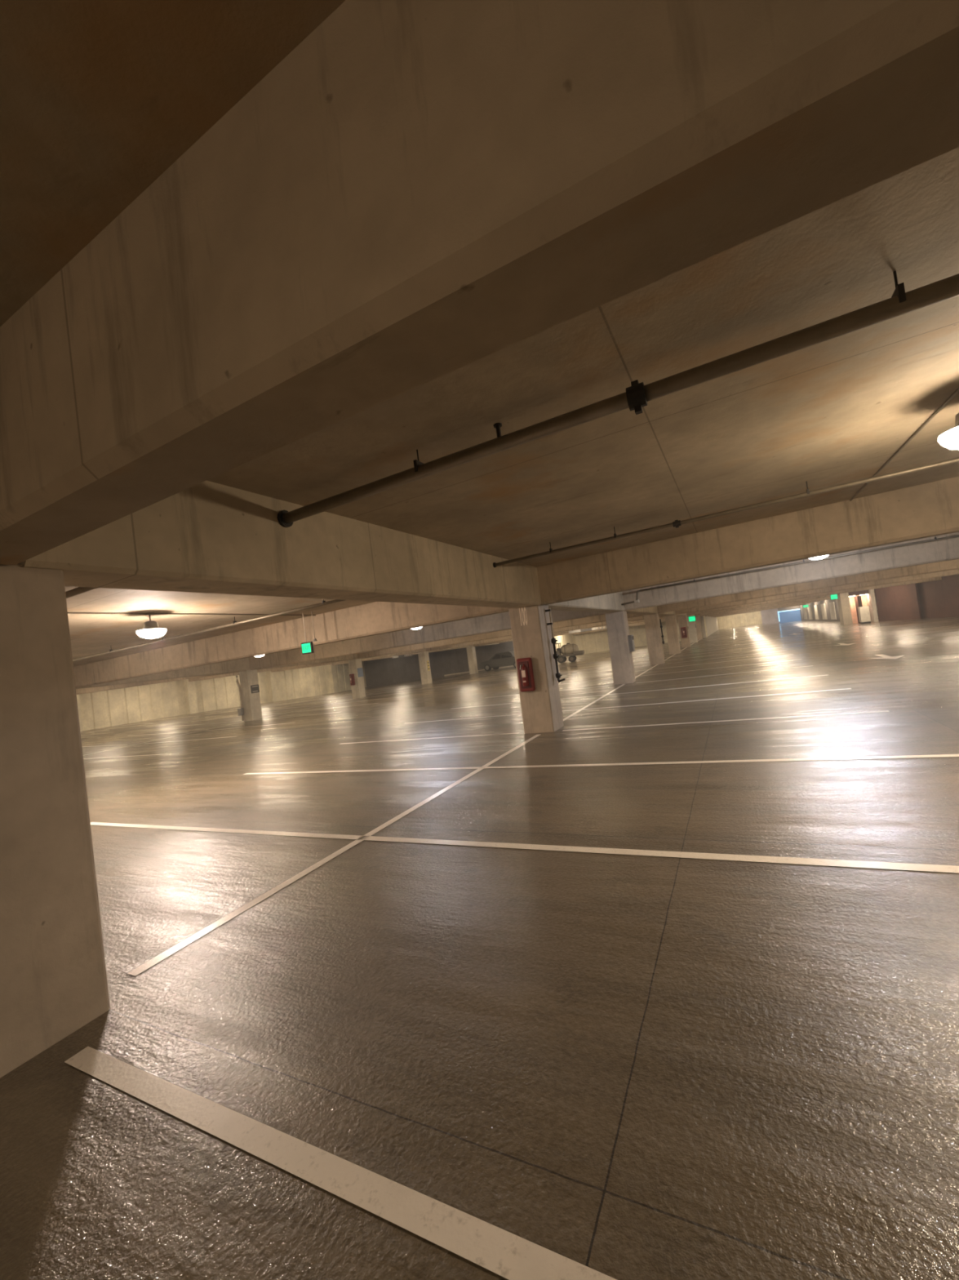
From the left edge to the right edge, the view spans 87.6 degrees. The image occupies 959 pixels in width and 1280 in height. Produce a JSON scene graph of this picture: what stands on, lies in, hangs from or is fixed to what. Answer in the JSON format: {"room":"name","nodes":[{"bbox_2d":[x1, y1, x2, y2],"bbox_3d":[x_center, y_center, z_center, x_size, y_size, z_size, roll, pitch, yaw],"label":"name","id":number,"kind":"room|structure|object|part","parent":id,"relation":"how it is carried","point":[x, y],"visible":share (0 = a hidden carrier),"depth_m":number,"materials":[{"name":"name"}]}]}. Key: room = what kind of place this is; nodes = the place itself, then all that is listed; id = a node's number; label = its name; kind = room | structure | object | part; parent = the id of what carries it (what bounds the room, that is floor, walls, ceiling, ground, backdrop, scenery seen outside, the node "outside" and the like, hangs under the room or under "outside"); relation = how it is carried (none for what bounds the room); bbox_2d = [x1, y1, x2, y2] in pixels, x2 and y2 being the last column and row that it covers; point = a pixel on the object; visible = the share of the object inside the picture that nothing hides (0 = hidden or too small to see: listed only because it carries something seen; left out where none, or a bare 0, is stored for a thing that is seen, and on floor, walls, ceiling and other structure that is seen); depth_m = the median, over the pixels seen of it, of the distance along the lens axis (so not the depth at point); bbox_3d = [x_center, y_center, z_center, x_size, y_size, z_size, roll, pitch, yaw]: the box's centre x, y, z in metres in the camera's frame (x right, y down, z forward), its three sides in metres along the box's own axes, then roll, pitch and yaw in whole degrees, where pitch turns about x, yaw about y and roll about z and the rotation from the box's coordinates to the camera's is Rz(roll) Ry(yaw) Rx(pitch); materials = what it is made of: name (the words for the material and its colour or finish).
{"room":"parking garage","nodes":[
{"label":"parking garage","id":0,"kind":"room"},
{"bbox_2d":[76,661,366,731],"bbox_3d":[-30.977,5.371,31.783,0.800,4.059,72.000,-8,-1,27],"label":"wall","id":1,"kind":"structure","parent":0,"point":[104,708],"depth_m":43.22,"materials":[{"name":"beige concrete"}]},
{"bbox_2d":[363,640,514,687],"bbox_3d":[-4.086,2.632,58.553,24.000,4.149,0.300,-8,-1,27],"label":"wall","id":2,"kind":"structure","parent":0,"point":[387,671],"depth_m":60.02,"materials":[{"name":"grey concrete"}]},
{"bbox_2d":[0,612,958,1279],"bbox_3d":[15.907,1.391,51.489,67.200,1.088,150.000,-8,-1,27],"label":"floor","id":3,"kind":"structure","parent":0,"point":[406,980],"depth_m":2.57,"materials":[{"name":"concrete"}]},
{"bbox_2d":[0,564,110,1077],"bbox_3d":[-2.720,0.921,2.776,0.650,2.612,0.650,-8,-1,27],"label":"concrete column","id":4,"kind":"structure","parent":3,"relation":"on","point":[53,976],"depth_m":2.72,"materials":[{"name":"beige concrete"}]},
{"bbox_2d":[239,669,262,720],"bbox_3d":[-12.329,2.981,26.921,0.650,2.712,0.650,-8,-1,27],"label":"concrete column","id":5,"kind":"structure","parent":3,"relation":"on","point":[251,704],"depth_m":26.67,"materials":[{"name":"beige concrete"}]},
{"bbox_2d":[235,675,244,720],"bbox_3d":[-12.834,3.105,26.723,0.339,2.436,0.220,-8,-1,27],"label":"downpipe","id":6,"kind":"object","parent":5,"relation":"attached to","point":[240,711],"visible":1,"depth_m":26.71,"materials":[{"name":"grey metal"}]},
{"bbox_2d":[250,684,259,693],"bbox_3d":[-12.045,2.623,26.816,0.034,0.420,0.500,-8,-1,27],"label":"sign","id":7,"kind":"object","parent":5,"relation":"attached to","point":[255,688],"visible":1,"depth_m":26.80,"materials":[{"name":"grey metal"}]},
{"bbox_2d":[348,658,365,698],"bbox_3d":[-8.456,2.663,34.502,0.650,2.712,0.650,-8,-1,27],"label":"concrete column","id":8,"kind":"structure","parent":3,"relation":"on","point":[358,691],"depth_m":34.23,"materials":[{"name":"beige concrete"}]},
{"bbox_2d":[349,673,355,685],"bbox_3d":[-8.741,2.715,34.156,0.368,0.782,0.230,-8,-1,27],"label":"fire extinguisher cabinet","id":9,"kind":"object","parent":8,"relation":"attached to","point":[351,676],"visible":1,"depth_m":34.10,"materials":[{"name":"red metal"}]},
{"bbox_2d":[357,667,363,677],"bbox_3d":[-8.197,2.228,34.374,0.030,0.620,0.520,-8,-1,27],"label":"sign","id":10,"kind":"object","parent":8,"relation":"attached to","point":[360,672],"visible":1,"depth_m":34.34,"materials":[{"name":"grey metal"}]},
{"bbox_2d":[417,651,431,684],"bbox_3d":[-4.582,2.346,42.084,0.650,2.712,0.650,-8,-1,27],"label":"concrete column","id":11,"kind":"structure","parent":3,"relation":"on","point":[426,677],"depth_m":41.81,"materials":[{"name":"beige concrete"}]},
{"bbox_2d":[426,660,430,671],"bbox_3d":[-4.290,2.158,41.950,0.034,0.850,0.250,-8,-1,27],"label":"sign","id":12,"kind":"object","parent":11,"relation":"attached to","point":[428,662],"visible":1,"depth_m":41.92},
{"bbox_2d":[466,646,478,674],"bbox_3d":[-0.709,2.029,49.666,0.650,2.712,0.650,-8,-1,27],"label":"concrete column","id":13,"kind":"structure","parent":3,"relation":"on","point":[471,651],"depth_m":49.41,"materials":[{"name":"beige concrete"}]},
{"bbox_2d":[444,665,514,675],"bbox_3d":[1.239,3.244,55.526,12.000,0.482,0.270,-8,-1,27],"label":"concrete curb","id":14,"kind":"object","parent":3,"relation":"on","point":[510,665],"visible":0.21,"depth_m":56.71,"materials":[{"name":"beige paint"}]},
{"bbox_2d":[479,650,515,671],"bbox_3d":[2.653,2.065,50.438,5.370,1.720,2.100,-8,-1,31],"label":"parked car","id":15,"kind":"object","parent":3,"relation":"on","point":[503,659],"visible":0.64,"depth_m":49.80,"materials":[{"name":"grey paint"}]},
{"bbox_2d":[508,604,564,733],"bbox_3d":[1.190,0.601,10.428,0.650,2.612,0.654,-8,-1,27],"label":"concrete column","id":16,"kind":"structure","parent":3,"relation":"on","point":[541,708],"depth_m":10.14,"materials":[{"name":"beige concrete"}]},
{"bbox_2d":[516,657,535,692],"bbox_3d":[0.919,0.706,10.095,0.320,0.680,0.200,-8,-1,27],"label":"fire extinguisher cabinet","id":17,"kind":"object","parent":16,"relation":"attached to","point":[525,668],"visible":1,"depth_m":10.05,"materials":[{"name":"red metal"}]},
{"bbox_3d":[0.916,0.706,10.090,0.210,0.540,0.012,-8,-1,27],"label":"recessed door","id":18,"kind":"part","parent":17,"relation":"part of","materials":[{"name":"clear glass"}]},
{"bbox_2d":[545,607,565,682],"bbox_3d":[1.566,0.101,10.329,0.225,1.571,0.110,-8,-1,27],"label":"standpipe","id":19,"kind":"object","parent":16,"relation":"attached to","point":[553,640],"visible":1,"depth_m":10.32,"materials":[{"name":"black metal"}]},
{"bbox_2d":[555,643,584,663],"bbox_3d":[7.984,1.077,44.762,2.670,1.800,1.350,-8,-1,17],"label":"truck","id":20,"kind":"object","parent":3,"relation":"on","point":[571,651],"visible":0.89,"depth_m":44.31,"materials":[{"name":"metal"}]},
{"bbox_3d":[8.068,0.864,44.733,1.600,1.040,1.040,-8,-1,17],"label":"tank","id":21,"kind":"part","parent":20,"relation":"part of","materials":[{"name":"white metal"}]},
{"bbox_2d":[604,610,635,684],"bbox_3d":[5.091,0.281,18.065,0.650,2.612,0.650,-8,-1,27],"label":"concrete column","id":22,"kind":"structure","parent":3,"relation":"on","point":[617,625],"depth_m":17.78,"materials":[{"name":"beige concrete"}]},
{"bbox_2d":[627,634,635,652],"bbox_3d":[5.476,0.117,17.974,0.150,0.600,0.320,-8,-1,27],"label":"electrical box","id":23,"kind":"object","parent":22,"relation":"attached to","point":[631,639],"visible":1,"depth_m":17.84,"materials":[{"name":"grey metal"}]},
{"bbox_2d":[643,613,665,665],"bbox_3d":[8.992,-0.039,25.700,0.650,2.612,0.650,-8,-1,27],"label":"concrete column","id":24,"kind":"structure","parent":3,"relation":"on","point":[652,625],"depth_m":25.42,"materials":[{"name":"beige concrete"}]},
{"bbox_2d":[659,618,664,644],"bbox_3d":[9.343,-0.430,25.594,0.120,1.300,0.114,-8,-1,27],"label":"standpipe","id":25,"kind":"object","parent":24,"relation":"attached to","point":[661,626],"visible":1,"depth_m":25.57,"materials":[{"name":"metal"}]},
{"bbox_2d":[664,614,680,654],"bbox_3d":[12.893,-0.358,33.335,0.650,2.612,0.650,-8,-1,27],"label":"concrete column","id":26,"kind":"structure","parent":3,"relation":"on","point":[671,624],"depth_m":33.05,"materials":[{"name":"beige concrete"}]},
{"bbox_2d":[677,615,691,648],"bbox_3d":[16.794,-0.678,40.971,0.650,2.612,0.650,-8,-1,27],"label":"concrete column","id":27,"kind":"structure","parent":3,"relation":"on","point":[682,620],"depth_m":40.68,"materials":[{"name":"beige concrete"}]},
{"bbox_2d":[680,626,687,638],"bbox_3d":[16.590,-0.603,40.567,0.416,0.884,0.260,-8,-1,27],"label":"fire extinguisher cabinet","id":28,"kind":"object","parent":27,"relation":"attached to","point":[683,629],"visible":1,"depth_m":40.52,"materials":[{"name":"red metal"}]},
{"bbox_2d":[687,617,697,643],"bbox_3d":[20.695,-0.998,48.606,0.650,2.612,0.650,-8,-1,27],"label":"concrete column","id":29,"kind":"structure","parent":3,"relation":"on","point":[692,629],"depth_m":48.31,"materials":[{"name":"beige concrete"}]},
{"bbox_2d":[695,616,702,639],"bbox_3d":[24.595,-1.317,56.241,0.650,2.612,0.650,-8,-1,27],"label":"concrete column","id":30,"kind":"structure","parent":3,"relation":"on","point":[699,631],"depth_m":55.92,"materials":[{"name":"beige concrete"}]},
{"bbox_2d":[837,589,878,625],"bbox_3d":[32.108,-3.041,42.577,2.270,3.290,2.000,-8,-1,27],"label":"block","id":31,"kind":"object","parent":3,"relation":"on","point":[848,603],"visible":0.67,"depth_m":42.42,"materials":[{"name":"concrete"}]},
{"bbox_2d":[857,605,871,623],"bbox_3d":[31.126,-2.014,40.414,0.620,1.380,0.720,-8,-1,27],"label":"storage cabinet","id":32,"kind":"object","parent":3,"relation":"on","point":[864,617],"visible":0.99,"depth_m":40.14,"materials":[{"name":"metal"}]},
{"bbox_2d":[0,0,958,666],"bbox_3d":[15.414,-2.526,51.577,67.200,0.901,150.000,-8,-1,27],"label":"ceiling","id":33,"kind":"structure","parent":0,"point":[99,99],"depth_m":3.04,"materials":[{"name":"concrete"}]},
{"bbox_2d":[65,586,97,598],"bbox_3d":[-10.641,0.255,9.021,19.151,0.405,0.092,-8,-1,27],"label":"ceiling beam","id":34,"kind":"structure","parent":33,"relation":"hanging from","point":[78,590],"depth_m":5.98,"materials":[{"name":"concrete"}]},
{"bbox_2d":[136,612,166,638],"bbox_3d":[-6.053,-0.264,9.206,0.480,0.475,0.480,-8,-1,27],"label":"ceiling lamp","id":35,"kind":"object","parent":33,"relation":"hanging from","point":[151,629],"visible":1,"depth_m":9.10,"materials":[{"name":"white glass"}]},
{"bbox_3d":[-6.072,-0.418,9.209,0.110,0.165,0.110,-8,-1,27],"label":"stem","id":36,"kind":"part","parent":35,"relation":"part of","materials":[{"name":"grey metal"}]},
{"bbox_3d":[-6.033,-0.104,9.202,0.470,0.152,0.470,-8,-1,27],"label":"lamp shade","id":37,"kind":"part","parent":35,"relation":"part of","materials":[{"name":"white glass"}]},
{"bbox_2d":[75,671,237,694],"bbox_3d":[-21.085,2.445,31.461,18.750,0.780,0.360,-8,-1,27],"label":"ceiling beam","id":38,"kind":"structure","parent":33,"relation":"attached to","point":[82,691],"depth_m":32.11,"materials":[{"name":"concrete"}]},
{"bbox_2d":[67,612,315,615],"bbox_3d":[-6.069,-0.486,9.233,0.024,0.024,8.150,-8,-1,27],"label":"conduit","id":39,"kind":"object","parent":33,"relation":"attached to","point":[68,612],"visible":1,"depth_m":9.62,"materials":[{"name":"grey metal"}]},
{"bbox_2d":[72,599,345,661],"bbox_3d":[-8.679,0.079,12.865,19.151,0.396,0.072,-8,-1,27],"label":"pipe","id":40,"kind":"object","parent":33,"relation":"hanging from","point":[324,602],"visible":0.57,"depth_m":11.43,"materials":[{"name":"metal"}]},
{"bbox_2d":[188,660,344,681],"bbox_3d":[-17.184,2.126,39.096,18.750,0.780,0.360,-8,-1,27],"label":"ceiling beam","id":41,"kind":"structure","parent":33,"relation":"attached to","point":[295,666],"depth_m":40.07,"materials":[{"name":"concrete"}]},
{"bbox_2d":[18,480,541,608],"bbox_3d":[-0.902,-0.915,6.541,0.530,0.787,8.230,-8,-1,27],"label":"girder","id":42,"kind":"object","parent":33,"relation":"attached to","point":[207,537],"visible":0.76,"depth_m":4.26,"materials":[{"name":"concrete"}]},
{"bbox_2d":[75,643,499,688],"bbox_3d":[-14.496,1.427,23.141,0.600,0.784,71.900,-8,-1,27],"label":"girder","id":43,"kind":"object","parent":33,"relation":"attached to","point":[241,664],"visible":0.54,"depth_m":25.09,"materials":[{"name":"concrete"}]},
{"bbox_2d":[73,601,510,688],"bbox_3d":[-7.805,0.274,14.944,19.550,1.034,0.360,-8,-1,27],"label":"ceiling beam","id":44,"kind":"structure","parent":33,"relation":"attached to","point":[375,618],"depth_m":13.47,"materials":[{"name":"concrete"}]},
{"bbox_2d":[301,611,317,654],"bbox_3d":[-4.159,-0.174,12.118,0.505,1.005,0.105,-8,-1,27],"label":"exit sign","id":45,"kind":"object","parent":33,"relation":"hanging from","point":[307,647],"visible":1,"depth_m":12.10,"materials":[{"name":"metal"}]},
{"bbox_3d":[-4.266,-0.301,12.168,0.022,0.725,0.022,-7,-1,5],"label":"hanger rod","id":46,"kind":"part","parent":45,"relation":"part of","materials":[{"name":"beige paint"}]},
{"bbox_3d":[-4.200,0.196,12.119,0.280,0.220,0.008,-8,-1,27],"label":"lit panel","id":47,"kind":"part","parent":45,"relation":"part of","materials":[{"name":"green plastic"}]},
{"bbox_2d":[271,653,413,671],"bbox_3d":[-13.283,1.806,46.732,18.750,0.780,0.360,-8,-1,27],"label":"ceiling beam","id":48,"kind":"structure","parent":33,"relation":"attached to","point":[344,661],"depth_m":47.21,"materials":[{"name":"concrete"}]},
{"bbox_2d":[332,647,466,665],"bbox_3d":[-9.382,1.486,54.367,18.750,0.780,0.360,-8,-1,27],"label":"ceiling beam","id":49,"kind":"structure","parent":33,"relation":"attached to","point":[465,647],"depth_m":54.87,"materials":[{"name":"concrete"}]},
{"bbox_2d":[392,653,412,657],"bbox_3d":[-6.512,0.953,41.793,2.000,0.959,0.090,-8,-1,27],"label":"bar","id":50,"kind":"object","parent":33,"relation":"hanging from","point":[407,655],"visible":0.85,"depth_m":41.71,"materials":[{"name":"grey metal"}]},
{"bbox_2d":[248,609,604,670],"bbox_3d":[-3.904,-0.045,22.579,19.550,1.034,0.360,-8,-1,27],"label":"ceiling beam","id":51,"kind":"structure","parent":33,"relation":"attached to","point":[500,621],"depth_m":22.09,"materials":[{"name":"concrete"}]},
{"bbox_2d":[0,0,958,564],"bbox_3d":[8.519,-2.372,-3.159,25.320,0.876,0.360,-8,-1,27],"label":"ceiling beam","id":52,"kind":"structure","parent":33,"relation":"attached to","point":[417,193],"depth_m":1.16,"materials":[{"name":"concrete"}]},
{"bbox_2d":[357,613,643,658],"bbox_3d":[-0.003,-0.365,30.215,19.550,1.034,0.360,-8,-1,27],"label":"ceiling beam","id":53,"kind":"structure","parent":33,"relation":"attached to","point":[591,620],"depth_m":30.30,"materials":[{"name":"concrete"}]},
{"bbox_2d":[426,615,664,651],"bbox_3d":[3.898,-0.685,37.850,19.550,1.034,0.360,-8,-1,27],"label":"ceiling beam","id":54,"kind":"structure","parent":33,"relation":"attached to","point":[637,618],"depth_m":38.50,"materials":[{"name":"concrete"}]},
{"bbox_2d":[473,616,677,646],"bbox_3d":[7.798,-1.004,45.485,19.550,1.034,0.360,-8,-1,27],"label":"ceiling beam","id":55,"kind":"structure","parent":33,"relation":"attached to","point":[662,617],"depth_m":45.56,"materials":[{"name":"concrete"}]},
{"bbox_2d":[546,591,624,613],"bbox_3d":[3.001,-1.235,14.181,0.530,0.787,8.220,-8,-1,27],"label":"girder","id":56,"kind":"object","parent":33,"relation":"attached to","point":[611,602],"visible":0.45,"depth_m":14.31,"materials":[{"name":"concrete"}]},
{"bbox_2d":[568,622,606,633],"bbox_3d":[7.260,-1.115,33.883,2.600,1.028,0.090,-8,-1,27],"label":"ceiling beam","id":57,"kind":"structure","parent":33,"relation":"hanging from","point":[602,627],"depth_m":33.81,"materials":[{"name":"beige concrete"}]},
{"bbox_2d":[554,617,678,636],"bbox_3d":[14.032,-1.680,51.914,14.250,0.965,0.360,-8,-1,27],"label":"ceiling beam","id":58,"kind":"structure","parent":33,"relation":"attached to","point":[676,617],"depth_m":52.45,"materials":[{"name":"concrete"}]},
{"bbox_2d":[277,270,958,527],"bbox_3d":[3.732,-1.913,1.587,12.401,0.340,0.150,-8,-1,27],"label":"pipe","id":59,"kind":"object","parent":33,"relation":"hanging from","point":[637,396],"visible":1,"depth_m":2.92,"materials":[{"name":"metal"}]},
{"bbox_2d":[572,618,678,635],"bbox_3d":[17.933,-1.999,59.549,14.250,0.965,0.360,-8,-1,27],"label":"ceiling beam","id":60,"kind":"structure","parent":33,"relation":"attached to","point":[677,619],"depth_m":60.94,"materials":[{"name":"concrete"}]},
{"bbox_2d":[625,605,657,614],"bbox_3d":[6.902,-1.555,21.816,0.530,0.787,8.220,-8,-1,27],"label":"girder","id":61,"kind":"object","parent":33,"relation":"attached to","point":[653,610],"visible":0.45,"depth_m":22.31,"materials":[{"name":"concrete"}]},
{"bbox_2d":[657,610,675,615],"bbox_3d":[10.803,-1.875,29.452,0.530,0.787,8.220,-8,-1,27],"label":"girder","id":62,"kind":"object","parent":33,"relation":"attached to","point":[669,613],"visible":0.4,"depth_m":30.00,"materials":[{"name":"concrete"}]},
{"bbox_2d":[675,613,686,616],"bbox_3d":[14.703,-2.194,37.087,0.530,0.787,8.220,-8,-1,27],"label":"girder","id":63,"kind":"object","parent":33,"relation":"attached to","point":[684,614],"visible":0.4,"depth_m":37.80,"materials":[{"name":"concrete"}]},
{"bbox_2d":[688,614,696,622],"bbox_3d":[20.045,-2.376,47.194,0.645,1.269,0.105,-8,-1,27],"label":"exit sign","id":64,"kind":"object","parent":33,"relation":"hanging from","point":[691,618],"visible":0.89,"depth_m":47.17,"materials":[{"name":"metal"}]},
{"bbox_3d":[20.067,-1.992,47.163,0.560,0.440,0.008,-8,-1,27],"label":"lit panel","id":65,"kind":"part","parent":64,"relation":"part of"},
{"bbox_2d":[493,457,958,567],"bbox_3d":[7.898,-2.398,4.293,17.400,0.297,0.083,-8,-1,27],"label":"pipe","id":66,"kind":"object","parent":33,"relation":"hanging from","point":[677,523],"visible":1,"depth_m":6.56,"materials":[{"name":"metal"}]},
{"bbox_2d":[537,476,958,604],"bbox_3d":[12.425,-2.692,4.485,25.320,0.876,0.360,-8,-1,27],"label":"ceiling beam","id":67,"kind":"structure","parent":33,"relation":"attached to","point":[930,509],"depth_m":8.25,"materials":[{"name":"concrete"}]},
{"bbox_2d":[713,604,800,617],"bbox_3d":[46.186,-5.167,83.549,13.420,0.876,0.360,-8,-1,27],"label":"ceiling beam","id":68,"kind":"structure","parent":33,"relation":"attached to","point":[797,605],"depth_m":83.25,"materials":[{"name":"concrete"}]},
{"bbox_2d":[711,603,808,617],"bbox_3d":[42.285,-4.847,75.913,13.420,0.876,0.360,-8,-1,27],"label":"ceiling beam","id":69,"kind":"structure","parent":33,"relation":"attached to","point":[804,603],"depth_m":75.47,"materials":[{"name":"concrete"}]},
{"bbox_2d":[708,600,819,617],"bbox_3d":[38.384,-4.527,68.278,13.420,0.876,0.360,-8,-1,27],"label":"ceiling beam","id":70,"kind":"structure","parent":33,"relation":"attached to","point":[816,601],"depth_m":67.70,"materials":[{"name":"concrete"}]},
{"bbox_2d":[699,596,830,616],"bbox_3d":[30.582,-3.888,53.008,13.420,0.876,0.360,-8,-1,27],"label":"ceiling beam","id":71,"kind":"structure","parent":33,"relation":"attached to","point":[828,597],"depth_m":52.86,"materials":[{"name":"concrete"}]},
{"bbox_2d":[695,593,839,615],"bbox_3d":[26.682,-3.568,45.372,13.420,0.876,0.360,-8,-1,27],"label":"ceiling beam","id":72,"kind":"structure","parent":33,"relation":"attached to","point":[826,596],"depth_m":45.46,"materials":[{"name":"concrete"}]},
{"bbox_2d":[705,598,831,616],"bbox_3d":[34.483,-4.208,60.643,13.420,0.876,0.360,-8,-1,27],"label":"ceiling beam","id":73,"kind":"structure","parent":33,"relation":"attached to","point":[827,598],"depth_m":60.14,"materials":[{"name":"concrete"}]},
{"bbox_2d":[622,532,958,610],"bbox_3d":[16.325,-3.011,12.120,25.320,0.876,0.360,-8,-1,27],"label":"ceiling beam","id":74,"kind":"structure","parent":33,"relation":"attached to","point":[947,549],"depth_m":15.26,"materials":[{"name":"concrete"}]},
{"bbox_2d":[639,534,958,591],"bbox_3d":[14.532,-3.046,12.170,20.720,0.317,0.072,-8,-1,27],"label":"pipe","id":75,"kind":"object","parent":33,"relation":"hanging from","point":[957,535],"visible":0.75,"depth_m":14.68,"materials":[{"name":"metal"}]},
{"bbox_2d":[621,590,639,605],"bbox_3d":[5.203,-1.448,17.144,0.714,0.423,0.166,-8,-2,40],"label":"pipe","id":76,"kind":"object","parent":75,"relation":"attached to","point":[637,600],"visible":1,"depth_m":17.03,"materials":[{"name":"grey metal"}]},
{"bbox_2d":[657,559,958,613],"bbox_3d":[20.226,-3.331,19.755,25.320,0.876,0.360,-8,-1,27],"label":"ceiling beam","id":77,"kind":"structure","parent":33,"relation":"attached to","point":[949,565],"depth_m":22.19,"materials":[{"name":"concrete"}]},
{"bbox_2d":[686,577,942,615],"bbox_3d":[23.889,-3.401,37.164,15.934,0.876,0.360,-8,-1,27],"label":"ceiling beam","id":78,"kind":"structure","parent":33,"relation":"attached to","point":[935,578],"depth_m":36.39,"materials":[{"name":"concrete"}]},
{"bbox_2d":[675,568,958,614],"bbox_3d":[21.275,-3.258,28.864,18.851,0.876,0.360,-8,-1,27],"label":"ceiling beam","id":79,"kind":"structure","parent":33,"relation":"attached to","point":[952,572],"depth_m":29.14,"materials":[{"name":"concrete"}]},
{"bbox_2d":[809,555,828,559],"bbox_3d":[7.883,-2.114,11.650,0.480,0.475,0.480,-8,-1,27],"label":"ceiling lamp","id":80,"kind":"object","parent":33,"relation":"hanging from","point":[821,557],"visible":0.22,"depth_m":11.55,"materials":[{"name":"white"}]},
{"bbox_2d":[830,594,838,599],"bbox_3d":[28.886,-3.835,40.706,0.585,1.066,0.105,-8,-1,27],"label":"exit sign","id":81,"kind":"object","parent":33,"relation":"hanging from","point":[833,597],"visible":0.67,"depth_m":40.69,"materials":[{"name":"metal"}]},
{"bbox_3d":[28.875,-3.508,40.690,0.440,0.360,0.008,-8,-1,27],"label":"lit panel","id":82,"kind":"part","parent":81,"relation":"part of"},
{"bbox_2d":[849,387,958,501],"bbox_3d":[3.878,-2.002,4.088,0.024,0.024,8.150,-8,-1,27],"label":"conduit","id":83,"kind":"object","parent":33,"relation":"attached to","point":[957,391],"visible":1,"depth_m":4.92,"materials":[{"name":"grey metal"}]},
{"bbox_2d":[937,413,958,449],"bbox_3d":[3.982,-1.794,4.015,0.480,0.475,0.480,-8,-1,27],"label":"ceiling lamp","id":84,"kind":"object","parent":33,"relation":"hanging from","point":[949,439],"visible":1,"depth_m":4.04,"materials":[{"name":"white"}]},
{"bbox_3d":[4.002,-1.634,4.011,0.470,0.152,0.470,-8,-1,27],"label":"lamp shade","id":85,"kind":"part","parent":84,"relation":"part of","materials":[{"name":"white"}]},
{"bbox_2d":[554,633,574,657],"bbox_3d":[9.546,0.557,59.480,0.300,3.600,14.500,-8,-1,27],"label":"wall","id":86,"kind":"structure","parent":0,"point":[567,638],"depth_m":60.80,"materials":[{"name":"beige concrete"}]},
{"bbox_2d":[573,615,707,653],"bbox_3d":[20.013,-0.659,62.882,15.911,3.250,0.330,-7,-1,13],"label":"wall","id":87,"kind":"structure","parent":0,"point":[597,641],"depth_m":63.69,"materials":[{"name":"beige concrete"}]},
{"bbox_2d":[701,616,718,637],"bbox_3d":[38.897,-2.848,83.616,0.300,3.300,52.000,-8,-1,27],"label":"wall","id":88,"kind":"structure","parent":0,"point":[712,625],"depth_m":71.51,"materials":[{"name":"beige concrete"}]},
{"bbox_2d":[717,610,762,629],"bbox_3d":[54.396,-4.387,104.699,8.200,3.380,0.370,-8,-1,27],"label":"wall","id":89,"kind":"structure","parent":0,"point":[750,618],"depth_m":104.57,"materials":[{"name":"beige concrete"}]},
{"bbox_2d":[760,608,779,625],"bbox_3d":[50.819,-4.364,87.463,2.610,3.300,0.200,-8,-1,27],"label":"wall","id":90,"kind":"structure","parent":0,"point":[771,616],"depth_m":87.37,"materials":[{"name":"beige concrete"}]},
{"bbox_2d":[777,605,801,622],"bbox_3d":[53.511,-4.729,86.297,3.290,3.300,0.200,-8,-1,27],"label":"wall","id":91,"kind":"structure","parent":0,"point":[794,607],"depth_m":86.17,"materials":[{"name":"beige concrete"}]},
{"bbox_2d":[777,608,801,622],"bbox_3d":[53.432,-4.129,86.082,3.300,2.040,0.260,-8,-1,27],"label":"roller shutter","id":92,"kind":"object","parent":91,"relation":"attached to","point":[790,615],"visible":0.9,"depth_m":86.04,"materials":[{"name":"blue metal"}]},
{"bbox_2d":[800,599,839,621],"bbox_3d":[48.073,-4.410,71.812,0.380,3.320,64.550,-8,-1,27],"label":"wall","id":93,"kind":"structure","parent":0,"point":[824,610],"depth_m":64.42,"materials":[{"name":"beige concrete"}]},
{"bbox_3d":[52.326,-4.310,80.347,0.080,2.000,3.100,-8,-1,27],"label":"pale panel","id":94,"kind":"part","parent":93,"relation":"part of","materials":[{"name":"beige concrete"}]},
{"bbox_3d":[49.416,-4.072,74.651,0.080,2.000,3.100,-8,-1,27],"label":"pale panel","id":95,"kind":"part","parent":93,"relation":"part of","materials":[{"name":"beige concrete"}]},
{"bbox_3d":[46.506,-3.833,68.956,0.080,2.000,3.100,-8,-1,27],"label":"pale panel","id":96,"kind":"part","parent":93,"relation":"part of","materials":[{"name":"beige concrete"}]},
{"bbox_3d":[43.597,-3.595,63.261,0.080,2.000,3.100,-8,-1,27],"label":"pale panel","id":97,"kind":"part","parent":93,"relation":"part of","materials":[{"name":"beige concrete"}]},
{"bbox_3d":[40.687,-3.356,57.565,0.080,2.000,3.100,-8,-1,27],"label":"pale panel","id":98,"kind":"part","parent":93,"relation":"part of","materials":[{"name":"beige concrete"}]},
{"bbox_2d":[874,574,958,621],"bbox_3d":[31.069,-3.189,29.958,0.577,3.300,22.627,-7,-1,8],"label":"wall","id":99,"kind":"structure","parent":0,"point":[936,598],"depth_m":36.17,"materials":[{"name":"beige concrete"}]}
]}

